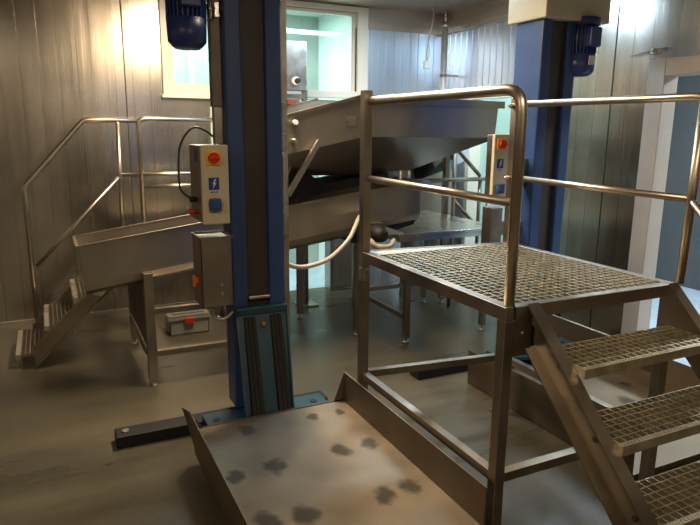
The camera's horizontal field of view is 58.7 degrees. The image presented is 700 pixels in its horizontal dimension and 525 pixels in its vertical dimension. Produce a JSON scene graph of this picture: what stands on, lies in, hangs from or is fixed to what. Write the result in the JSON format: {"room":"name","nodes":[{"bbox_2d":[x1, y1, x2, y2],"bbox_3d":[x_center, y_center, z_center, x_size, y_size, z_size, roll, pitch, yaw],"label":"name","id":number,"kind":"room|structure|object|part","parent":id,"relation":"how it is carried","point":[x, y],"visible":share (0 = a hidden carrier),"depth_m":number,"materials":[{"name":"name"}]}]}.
{"room":"factory floor","nodes":[
{"label":"factory floor","id":0,"kind":"room"},
{"bbox_2d":[0,0,441,322],"bbox_3d":[-2.244,-0.977,5.680,7.380,2.980,0.080,-5,13,-25],"label":"wall","id":1,"kind":"structure","parent":0,"point":[61,61],"depth_m":5.57,"materials":[{"name":"silver metal"}]},
{"bbox_2d":[0,301,197,326],"bbox_3d":[-3.162,0.558,5.507,5.320,0.035,0.018,-5,13,-25],"label":"baseboard","id":2,"kind":"structure","parent":1,"relation":"attached to","point":[29,321],"depth_m":5.88,"materials":[{"name":"silver metal"}]},
{"bbox_2d":[119,0,134,223],"bbox_3d":[-2.028,-0.988,5.737,0.008,2.980,0.004,-5,13,-25],"label":"trim","id":3,"kind":"structure","parent":1,"relation":"attached to","point":[119,0],"depth_m":5.64,"materials":[{"name":"silver metal"}]},
{"bbox_2d":[158,0,209,98],"bbox_3d":[-1.398,-2.033,5.856,0.790,0.955,0.180,-5,13,-25],"label":"window","id":4,"kind":"structure","parent":1,"relation":"in","point":[171,89],"depth_m":5.73,"materials":[{"name":"white plastic"}]},
{"bbox_2d":[209,99,212,143],"bbox_3d":[-1.330,-0.594,6.147,0.040,1.970,0.038,-5,13,-25],"label":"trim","id":5,"kind":"structure","parent":1,"relation":"attached to","point":[210,108],"depth_m":5.97,"materials":[{"name":"silver metal"}]},
{"bbox_2d":[286,0,368,98],"bbox_3d":[-0.351,-1.975,6.387,1.160,1.275,0.180,-5,13,-25],"label":"window","id":6,"kind":"structure","parent":1,"relation":"in","point":[360,18],"depth_m":6.46,"materials":[{"name":"white plastic"}]},
{"bbox_2d":[325,175,334,289],"bbox_3d":[-0.496,-0.517,6.653,0.660,1.700,0.150,-5,13,-25],"label":"door","id":7,"kind":"structure","parent":1,"relation":"in","point":[329,245],"depth_m":6.87,"materials":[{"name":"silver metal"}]},
{"bbox_2d":[368,7,442,34],"bbox_3d":[0.595,-2.596,6.730,0.940,0.210,0.120,-5,13,-25],"label":"trim","id":8,"kind":"structure","parent":1,"relation":"attached to","point":[379,19],"depth_m":6.66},
{"bbox_2d":[173,10,318,263],"bbox_3d":[-1.599,-1.482,7.288,4.400,3.300,0.080,-5,13,-25],"label":"wall","id":9,"kind":"structure","parent":0,"point":[303,28],"depth_m":7.44,"materials":[{"name":"white paint"}]},
{"bbox_2d":[188,51,193,83],"bbox_3d":[-1.638,-1.319,7.122,0.320,3.050,0.060,-5,13,-25],"label":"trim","id":10,"kind":"structure","parent":9,"relation":"attached to","point":[190,53],"depth_m":6.86,"materials":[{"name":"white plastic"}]},
{"bbox_2d":[286,11,324,16],"bbox_3d":[-1.748,-2.743,6.300,3.700,0.060,1.140,-5,13,-25],"label":"ceiling","id":11,"kind":"structure","parent":0,"point":[287,12],"depth_m":7.33,"materials":[{"name":"paint"}]},
{"bbox_2d":[318,15,350,266],"bbox_3d":[-0.121,-1.385,7.376,0.080,3.100,1.090,-5,13,-25],"label":"wall","id":12,"kind":"structure","parent":0,"point":[333,30],"depth_m":7.23,"materials":[{"name":"white paint"}]},
{"bbox_2d":[0,265,699,524],"bbox_3d":[1.460,1.060,3.686,12.400,0.100,10.000,-5,13,-25],"label":"floor","id":13,"kind":"structure","parent":0,"point":[61,462],"depth_m":4.00,"materials":[{"name":"grey concrete"}]},
{"bbox_2d":[15,116,223,367],"bbox_3d":[-1.808,-0.249,5.037,1.722,1.834,0.792,-5,13,-25],"label":"access platform","id":14,"kind":"object","parent":13,"relation":"on","point":[61,315],"visible":0.51,"depth_m":5.06,"materials":[{"name":"silver metal"}]},
{"bbox_3d":[-2.267,-0.346,5.193,0.708,0.732,0.032,-5,13,-25],"label":"stair rail","id":15,"kind":"part","parent":14,"relation":"part of","materials":[{"name":"silver metal"}]},
{"bbox_3d":[-2.215,-0.355,5.217,0.909,1.680,0.039,-5,13,-25],"label":"stair rail","id":16,"kind":"part","parent":14,"relation":"part of","materials":[{"name":"silver metal"}]},
{"bbox_3d":[-1.947,-0.723,5.269,0.054,0.941,0.034,-5,13,-25],"label":"guard post","id":17,"kind":"part","parent":14,"relation":"part of","materials":[{"name":"silver metal"}]},
{"bbox_3d":[-1.567,-0.778,5.445,0.835,0.034,0.034,-5,13,-25],"label":"rail","id":18,"kind":"part","parent":14,"relation":"part of","materials":[{"name":"silver metal"}]},
{"bbox_3d":[-1.489,-0.682,5.505,0.660,0.034,0.034,-5,13,-25],"label":"rail","id":19,"kind":"part","parent":14,"relation":"part of","materials":[{"name":"silver metal"}]},
{"bbox_3d":[-1.499,-0.781,5.478,0.684,0.974,0.039,-5,13,-25],"label":"guard rail","id":20,"kind":"part","parent":14,"relation":"part of","materials":[{"name":"silver metal"}]},
{"bbox_3d":[-1.235,0.104,5.781,0.056,0.840,0.056,-5,13,-25],"label":"leg","id":21,"kind":"part","parent":14,"relation":"part of","materials":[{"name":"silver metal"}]},
{"bbox_3d":[-1.204,-0.372,5.714,0.034,1.800,0.034,-5,13,-25],"label":"guard post","id":22,"kind":"part","parent":14,"relation":"part of","materials":[{"name":"silver metal"}]},
{"bbox_2d":[164,309,210,335],"bbox_3d":[-1.432,0.505,5.467,0.360,0.185,0.285,-5,13,-25],"label":"toolbox","id":23,"kind":"object","parent":13,"relation":"on","point":[193,321],"visible":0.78,"depth_m":5.37,"materials":[{"name":"beige plastic"}]},
{"bbox_3d":[-1.435,0.428,5.457,0.350,0.030,0.260,-5,13,-25],"label":"lid","id":24,"kind":"part","parent":23,"relation":"part of","materials":[{"name":"beige plastic"}]},
{"bbox_2d":[72,176,422,386],"bbox_3d":[-0.702,0.053,4.820,2.597,1.354,1.024,-3,13,-17],"label":"conveyor","id":25,"kind":"object","parent":13,"relation":"on","point":[134,256],"visible":0.62,"depth_m":4.39,"materials":[{"name":"silver metal"}]},
{"bbox_3d":[-1.768,0.279,5.043,0.056,0.800,0.056,-5,13,-25],"label":"leg","id":26,"kind":"part","parent":25,"relation":"part of","materials":[{"name":"silver metal"}]},
{"bbox_3d":[-1.579,0.262,4.607,0.006,0.460,0.875,-5,13,-25],"label":"plate","id":27,"kind":"part","parent":25,"relation":"part of","materials":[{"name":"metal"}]},
{"bbox_3d":[-1.352,0.459,4.225,0.060,0.800,0.060,-5,13,-25],"label":"leg","id":28,"kind":"part","parent":25,"relation":"part of","materials":[{"name":"silver metal"}]},
{"bbox_3d":[-1.150,0.194,4.776,0.960,0.670,0.935,-5,13,-25],"label":"stand frame","id":29,"kind":"part","parent":25,"relation":"part of","materials":[{"name":"silver metal"}]},
{"bbox_3d":[0.056,0.140,5.290,0.056,1.000,0.056,-5,13,-25],"label":"leg","id":30,"kind":"part","parent":25,"relation":"part of","materials":[{"name":"silver metal"}]},
{"bbox_3d":[0.149,-0.237,4.787,0.160,0.150,0.140,-5,13,-25],"label":"motor mount","id":31,"kind":"part","parent":25,"relation":"part of","materials":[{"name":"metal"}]},
{"bbox_3d":[0.211,-0.215,4.661,0.122,0.122,0.165,-5,13,-25],"label":"gear motor","id":32,"kind":"part","parent":25,"relation":"part of","materials":[{"name":"black metal"}]},
{"bbox_3d":[0.334,-0.245,4.701,0.182,0.075,0.014,-7,14,-31],"label":"pointed lever","id":33,"kind":"part","parent":25,"relation":"part of","materials":[{"name":"silver metal"}]},
{"bbox_2d":[114,0,487,524],"bbox_3d":[-0.405,-0.248,2.822,1.275,2.790,1.850,-5,13,-25],"label":"lift","id":34,"kind":"object","parent":13,"relation":"on","point":[277,456],"visible":1,"depth_m":3.33,"materials":[{"name":"blue metal"}]},
{"bbox_3d":[-0.840,-1.366,3.174,0.229,0.250,0.229,-5,13,-25],"label":"motor","id":35,"kind":"part","parent":34,"relation":"part of","materials":[{"name":"blue metal"}]},
{"bbox_3d":[-0.843,0.101,3.392,0.026,0.060,0.048,-5,13,-25],"label":"rotary knob","id":36,"kind":"part","parent":34,"relation":"part of","materials":[{"name":"orange plastic"}]},
{"bbox_2d":[206,151,220,165],"bbox_3d":[-0.691,-0.530,3.162,0.072,0.074,0.034,-5,13,-25],"label":"switch","id":37,"kind":"object","parent":34,"relation":"attached to","point":[213,158],"depth_m":3.16,"materials":[{"name":"red plastic"}]},
{"bbox_3d":[-0.699,-0.402,3.222,0.141,0.407,0.030,-5,13,-25],"label":"door","id":38,"kind":"part","parent":34,"relation":"part of","materials":[{"name":"metal"}]},
{"bbox_2d":[209,198,221,210],"bbox_3d":[-0.693,-0.299,3.210,0.065,0.068,0.036,-5,13,-25],"label":"power socket","id":39,"kind":"object","parent":34,"relation":"attached to","point":[215,204],"depth_m":3.20,"materials":[{"name":"blue plastic"}]},
{"bbox_3d":[-0.484,0.897,3.717,0.745,0.024,0.230,-5,13,-25],"label":"plate","id":40,"kind":"part","parent":34,"relation":"part of","materials":[{"name":"teal metal"}]},
{"bbox_2d":[289,215,358,269],"bbox_3d":[-0.132,-0.151,4.257,0.087,0.312,1.212,7,14,27],"label":"hose","id":41,"kind":"object","parent":34,"relation":"attached to","point":[344,244],"visible":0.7,"depth_m":4.31,"materials":[{"name":"white plastic"}]},
{"bbox_2d":[182,372,487,524],"bbox_3d":[-0.176,0.940,2.929,0.950,0.265,1.380,-5,13,-25],"label":"tray","id":42,"kind":"object","parent":34,"relation":"on","point":[350,459],"depth_m":2.93,"materials":[{"name":"silver metal"}]},
{"bbox_2d":[287,39,318,307],"bbox_3d":[-0.501,-0.808,6.021,0.340,2.535,0.225,-5,13,-25],"label":"tall cabinet","id":43,"kind":"object","parent":13,"relation":"on","point":[296,49],"visible":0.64,"depth_m":5.76,"materials":[{"name":"silver metal"}]},
{"bbox_3d":[-0.497,-1.677,5.746,0.075,0.075,0.015,-5,13,-25],"label":"selector knob","id":44,"kind":"part","parent":43,"relation":"part of","materials":[{"name":"white plastic"}]},
{"bbox_3d":[-0.539,-0.646,6.040,0.260,2.190,0.060,-5,13,-25],"label":"post","id":45,"kind":"part","parent":43,"relation":"part of","materials":[{"name":"silver metal"}]},
{"bbox_3d":[-0.446,0.421,6.309,0.200,0.012,0.200,-5,13,-25],"label":"foot plate","id":46,"kind":"part","parent":43,"relation":"part of","materials":[{"name":"silver metal"}]},
{"bbox_2d":[287,95,504,319],"bbox_3d":[0.140,-0.387,5.353,2.243,2.005,1.096,-5,13,-25],"label":"hopper","id":47,"kind":"object","parent":13,"relation":"on","point":[324,135],"visible":0.57,"depth_m":4.85,"materials":[{"name":"silver metal"}]},
{"bbox_3d":[-0.463,-0.274,5.670,0.056,1.640,0.056,-5,13,-25],"label":"leg","id":48,"kind":"part","parent":47,"relation":"part of","materials":[{"name":"silver metal"}]},
{"bbox_3d":[0.006,-1.047,4.600,0.080,0.070,0.004,-5,13,-25],"label":"data plate","id":49,"kind":"part","parent":47,"relation":"part of","materials":[{"name":"silver metal"}]},
{"bbox_3d":[0.941,-0.529,6.196,0.056,1.940,0.056,-5,13,-25],"label":"leg","id":50,"kind":"part","parent":47,"relation":"part of","materials":[{"name":"silver metal"}]},
{"bbox_2d":[351,210,485,343],"bbox_3d":[0.586,0.075,5.766,1.030,0.935,1.200,-5,13,-25],"label":"work table","id":51,"kind":"object","parent":13,"relation":"on","point":[430,225],"visible":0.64,"depth_m":5.28,"materials":[{"name":"silver metal"}]},
{"bbox_3d":[0.046,0.064,5.951,0.056,0.870,0.056,-5,13,-25],"label":"leg","id":52,"kind":"part","parent":51,"relation":"part of","materials":[{"name":"silver metal"}]},
{"bbox_3d":[0.608,0.325,5.781,0.830,0.040,0.970,-5,13,-25],"label":"frame","id":53,"kind":"part","parent":51,"relation":"part of","materials":[{"name":"silver metal"}]},
{"bbox_3d":[0.469,0.246,5.120,0.056,0.870,0.056,-5,13,-25],"label":"leg","id":54,"kind":"part","parent":51,"relation":"part of","materials":[{"name":"silver metal"}]},
{"bbox_3d":[0.758,-0.017,6.355,0.056,0.870,0.056,-5,13,-25],"label":"leg","id":55,"kind":"part","parent":51,"relation":"part of","materials":[{"name":"silver metal"}]},
{"bbox_3d":[1.176,0.178,5.467,0.056,0.870,0.056,-5,13,-25],"label":"leg","id":56,"kind":"part","parent":51,"relation":"part of","materials":[{"name":"silver metal"}]},
{"bbox_2d":[385,149,469,296],"bbox_3d":[0.730,-0.567,6.459,0.830,1.900,0.500,-5,13,-25],"label":"conveyor","id":57,"kind":"object","parent":13,"relation":"on","point":[428,201],"visible":0.21,"depth_m":6.38,"materials":[{"name":"silver metal"}]},
{"bbox_3d":[0.556,-0.122,6.527,0.040,1.000,0.040,-5,13,-25],"label":"leg","id":58,"kind":"part","parent":57,"relation":"part of","materials":[{"name":"silver metal"}]},
{"bbox_3d":[0.680,-0.937,6.466,0.810,1.180,0.300,-5,13,-25],"label":"panel","id":59,"kind":"part","parent":57,"relation":"part of","materials":[{"name":"silver metal"}]},
{"bbox_3d":[0.778,-0.975,6.313,0.335,0.272,0.199,-5,13,-25],"label":"drive motor","id":60,"kind":"part","parent":57,"relation":"part of","materials":[{"name":"black metal"}]},
{"bbox_2d":[423,151,489,306],"bbox_3d":[0.960,-0.346,6.075,0.980,1.634,0.060,-5,13,-25],"label":"stair handrail","id":61,"kind":"object","parent":13,"relation":"on","point":[479,178],"visible":0.42,"depth_m":6.05,"materials":[{"name":"silver metal"}]},
{"bbox_3d":[1.001,-0.331,6.110,0.038,1.590,0.038,-5,13,-25],"label":"post","id":62,"kind":"part","parent":61,"relation":"part of","materials":[{"name":"silver metal"}]},
{"bbox_3d":[0.964,-0.722,5.994,0.980,0.867,0.060,-5,13,-25],"label":"rail","id":63,"kind":"part","parent":61,"relation":"part of","materials":[{"name":"silver metal"}]},
{"bbox_3d":[1.279,-0.220,6.272,0.038,1.310,0.038,-5,13,-25],"label":"post","id":64,"kind":"part","parent":61,"relation":"part of","materials":[{"name":"silver metal"}]},
{"bbox_2d":[357,84,699,524],"bbox_3d":[0.980,0.277,2.678,1.006,2.042,2.302,-5,13,-25],"label":"access platform","id":65,"kind":"object","parent":13,"relation":"on","point":[520,286],"visible":0.97,"depth_m":2.55,"materials":[{"name":"silver metal"}]},
{"bbox_3d":[0.076,0.062,3.442,0.047,0.070,0.045,-5,13,-25],"label":"name plate","id":66,"kind":"part","parent":65,"relation":"part of","materials":[{"name":"silver metal"}]},
{"bbox_3d":[0.078,0.053,3.447,0.078,1.945,0.078,-5,13,-25],"label":"leg","id":67,"kind":"part","parent":65,"relation":"part of","materials":[{"name":"silver metal"}]},
{"bbox_3d":[0.357,-0.334,2.820,0.035,0.039,1.176,-5,13,-25],"label":"rail","id":68,"kind":"part","parent":65,"relation":"part of","materials":[{"name":"silver metal"}]},
{"bbox_3d":[0.360,-0.350,2.811,0.043,0.822,1.207,-5,13,-25],"label":"guard rail","id":69,"kind":"part","parent":65,"relation":"part of","materials":[{"name":"silver metal"}]},
{"bbox_3d":[0.743,0.715,3.244,0.952,0.040,1.232,-5,13,-25],"label":"frame","id":70,"kind":"part","parent":65,"relation":"part of","materials":[{"name":"silver metal"}]},
{"bbox_3d":[0.594,0.727,2.494,0.078,1.038,0.078,-5,13,-25],"label":"leg","id":71,"kind":"part","parent":65,"relation":"part of","materials":[{"name":"silver metal"}]},
{"bbox_3d":[0.945,0.004,3.746,0.078,1.930,0.078,-5,13,-25],"label":"leg","id":72,"kind":"part","parent":65,"relation":"part of","materials":[{"name":"silver metal"}]},
{"bbox_3d":[0.749,0.042,3.099,0.960,0.060,1.240,-5,13,-25],"label":"deck frame","id":73,"kind":"part","parent":65,"relation":"part of","materials":[{"name":"silver metal"}]},
{"bbox_3d":[0.668,0.265,2.398,0.082,0.198,0.016,-5,13,-25],"label":"corner plate","id":74,"kind":"part","parent":65,"relation":"part of","materials":[{"name":"silver metal"}]},
{"bbox_3d":[1.216,-0.384,3.159,0.033,0.043,1.105,-6,14,-26],"label":"rail","id":75,"kind":"part","parent":65,"relation":"part of","materials":[{"name":"silver metal"}]},
{"bbox_3d":[1.395,-0.361,2.797,0.044,0.771,1.908,-5,14,-26],"label":"guard rail","id":76,"kind":"part","parent":65,"relation":"part of","materials":[{"name":"silver metal"}]},
{"bbox_3d":[1.414,0.650,2.884,0.078,1.038,0.078,-5,13,-25],"label":"leg","id":77,"kind":"part","parent":65,"relation":"part of","materials":[{"name":"silver metal"}]},
{"bbox_3d":[1.468,-0.294,2.670,0.038,0.790,0.048,-5,13,-25],"label":"guard post","id":78,"kind":"part","parent":65,"relation":"part of","materials":[{"name":"silver metal"}]},
{"bbox_3d":[1.626,0.135,2.421,0.033,0.709,0.772,-5,13,-25],"label":"rail","id":79,"kind":"part","parent":65,"relation":"part of","materials":[{"name":"silver metal"}]},
{"bbox_2d":[410,0,699,479],"bbox_3d":[1.520,-0.467,3.914,1.640,2.790,1.840,-5,13,-25],"label":"lift","id":80,"kind":"object","parent":13,"relation":"on","point":[557,41],"visible":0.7,"depth_m":4.34,"materials":[{"name":"blue metal"}]},
{"bbox_3d":[1.027,-0.641,4.275,0.128,0.470,0.030,-5,13,-25],"label":"door","id":81,"kind":"part","parent":80,"relation":"part of","materials":[{"name":"silver metal"}]},
{"bbox_2d":[495,184,504,193],"bbox_3d":[1.033,-0.507,4.270,0.065,0.068,0.036,-5,13,-25],"label":"power socket","id":82,"kind":"object","parent":80,"relation":"attached to","point":[499,188],"depth_m":4.26,"materials":[{"name":"blue plastic"}]},
{"bbox_2d":[497,139,507,149],"bbox_3d":[1.035,-0.799,4.207,0.072,0.074,0.034,-5,13,-25],"label":"switch","id":83,"kind":"object","parent":80,"relation":"attached to","point":[502,144],"depth_m":4.20,"materials":[{"name":"red plastic"}]},
{"bbox_3d":[1.434,0.676,4.823,0.750,0.024,0.230,-5,13,-25],"label":"plate","id":84,"kind":"part","parent":80,"relation":"part of","materials":[{"name":"metal"}]},
{"bbox_2d":[467,350,699,479],"bbox_3d":[1.599,0.799,3.976,1.042,0.280,1.390,-5,13,-25],"label":"tray","id":85,"kind":"object","parent":80,"relation":"on","point":[528,397],"depth_m":3.96,"materials":[{"name":"silver metal"}]},
{"bbox_3d":[1.645,-1.596,4.411,0.229,0.250,0.229,-5,13,-25],"label":"motor","id":86,"kind":"part","parent":80,"relation":"part of","materials":[{"name":"blue metal"}]},
{"bbox_3d":[1.688,-1.412,4.345,0.050,0.060,0.007,-5,13,-25],"label":"rating plate","id":87,"kind":"part","parent":80,"relation":"part of","materials":[{"name":"white plastic"}]},
{"bbox_2d":[298,0,495,14],"bbox_3d":[-0.394,-1.649,1.558,7.700,0.100,8.920,-5,13,-25],"label":"ceiling","id":88,"kind":"structure","parent":0,"point":[421,6],"depth_m":6.28,"materials":[{"name":"white paint"}]},
{"bbox_2d":[423,8,433,68],"bbox_3d":[0.825,-2.339,6.497,0.102,0.611,0.050,-5,13,-25],"label":"socket","id":89,"kind":"object","parent":88,"relation":"hanging from","point":[426,64],"visible":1,"depth_m":6.51,"materials":[{"name":"white plastic"}]},
{"bbox_2d":[434,9,458,245],"bbox_3d":[1.059,-1.202,6.857,0.230,2.980,0.080,-5,13,-25],"label":"pipe","id":90,"kind":"object","parent":88,"relation":"hanging from","point":[445,26],"visible":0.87,"depth_m":6.59,"materials":[{"name":"silver metal"}]},
{"bbox_2d":[479,99,490,242],"bbox_3d":[3.942,-0.717,5.150,3.180,2.800,6.900,-5,13,-25],"label":"wall","id":91,"kind":"structure","parent":0,"point":[483,151],"depth_m":7.72,"materials":[{"name":"teal paint"}]},
{"bbox_2d":[485,98,510,241],"bbox_3d":[2.211,-1.081,6.772,0.050,2.800,2.200,-5,13,-25],"label":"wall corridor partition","id":92,"kind":"structure","parent":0,"point":[503,116],"depth_m":7.41,"materials":[{"name":"teal paint"}]},
{"bbox_2d":[446,0,699,335],"bbox_3d":[2.913,-0.351,3.482,0.080,2.770,8.520,-5,13,-25],"label":"wall","id":93,"kind":"structure","parent":0,"point":[644,25],"depth_m":5.07,"materials":[{"name":"silver metal"}]},
{"bbox_2d":[440,0,508,34],"bbox_3d":[1.746,-2.327,5.529,0.100,0.210,3.100,-5,13,-25],"label":"trim","id":94,"kind":"structure","parent":93,"relation":"attached to","point":[496,8],"depth_m":6.31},
{"bbox_2d":[461,96,511,243],"bbox_3d":[1.513,-0.656,6.383,0.150,2.120,0.960,-5,13,-25],"label":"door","id":95,"kind":"structure","parent":93,"relation":"in","point":[470,206],"depth_m":6.72,"materials":[{"name":"white"}]},
{"bbox_2d":[589,0,620,327],"bbox_3d":[2.073,-0.704,5.085,0.004,2.770,0.008,-5,13,-25],"label":"trim","id":96,"kind":"structure","parent":93,"relation":"attached to","point":[620,0],"depth_m":5.02,"materials":[{"name":"silver metal"}]},
{"bbox_2d":[631,47,667,56],"bbox_3d":[2.196,-1.552,4.585,0.066,0.040,0.310,-5,13,-25],"label":"wall hook","id":97,"kind":"object","parent":93,"relation":"attached to","point":[652,51],"visible":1,"depth_m":4.55,"materials":[{"name":"silver metal"}]},
{"bbox_2d":[621,55,699,333],"bbox_3d":[2.536,-0.263,4.269,0.180,2.260,1.320,-5,13,-25],"label":"door frame","id":98,"kind":"structure","parent":93,"relation":"in","point":[663,74],"depth_m":4.68,"materials":[{"name":"silver metal"}]},
{"bbox_2d":[655,75,699,290],"bbox_3d":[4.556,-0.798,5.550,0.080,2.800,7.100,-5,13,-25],"label":"door","id":99,"kind":"structure","parent":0,"point":[685,113],"depth_m":7.08,"materials":[{"name":"metal"}]}
]}

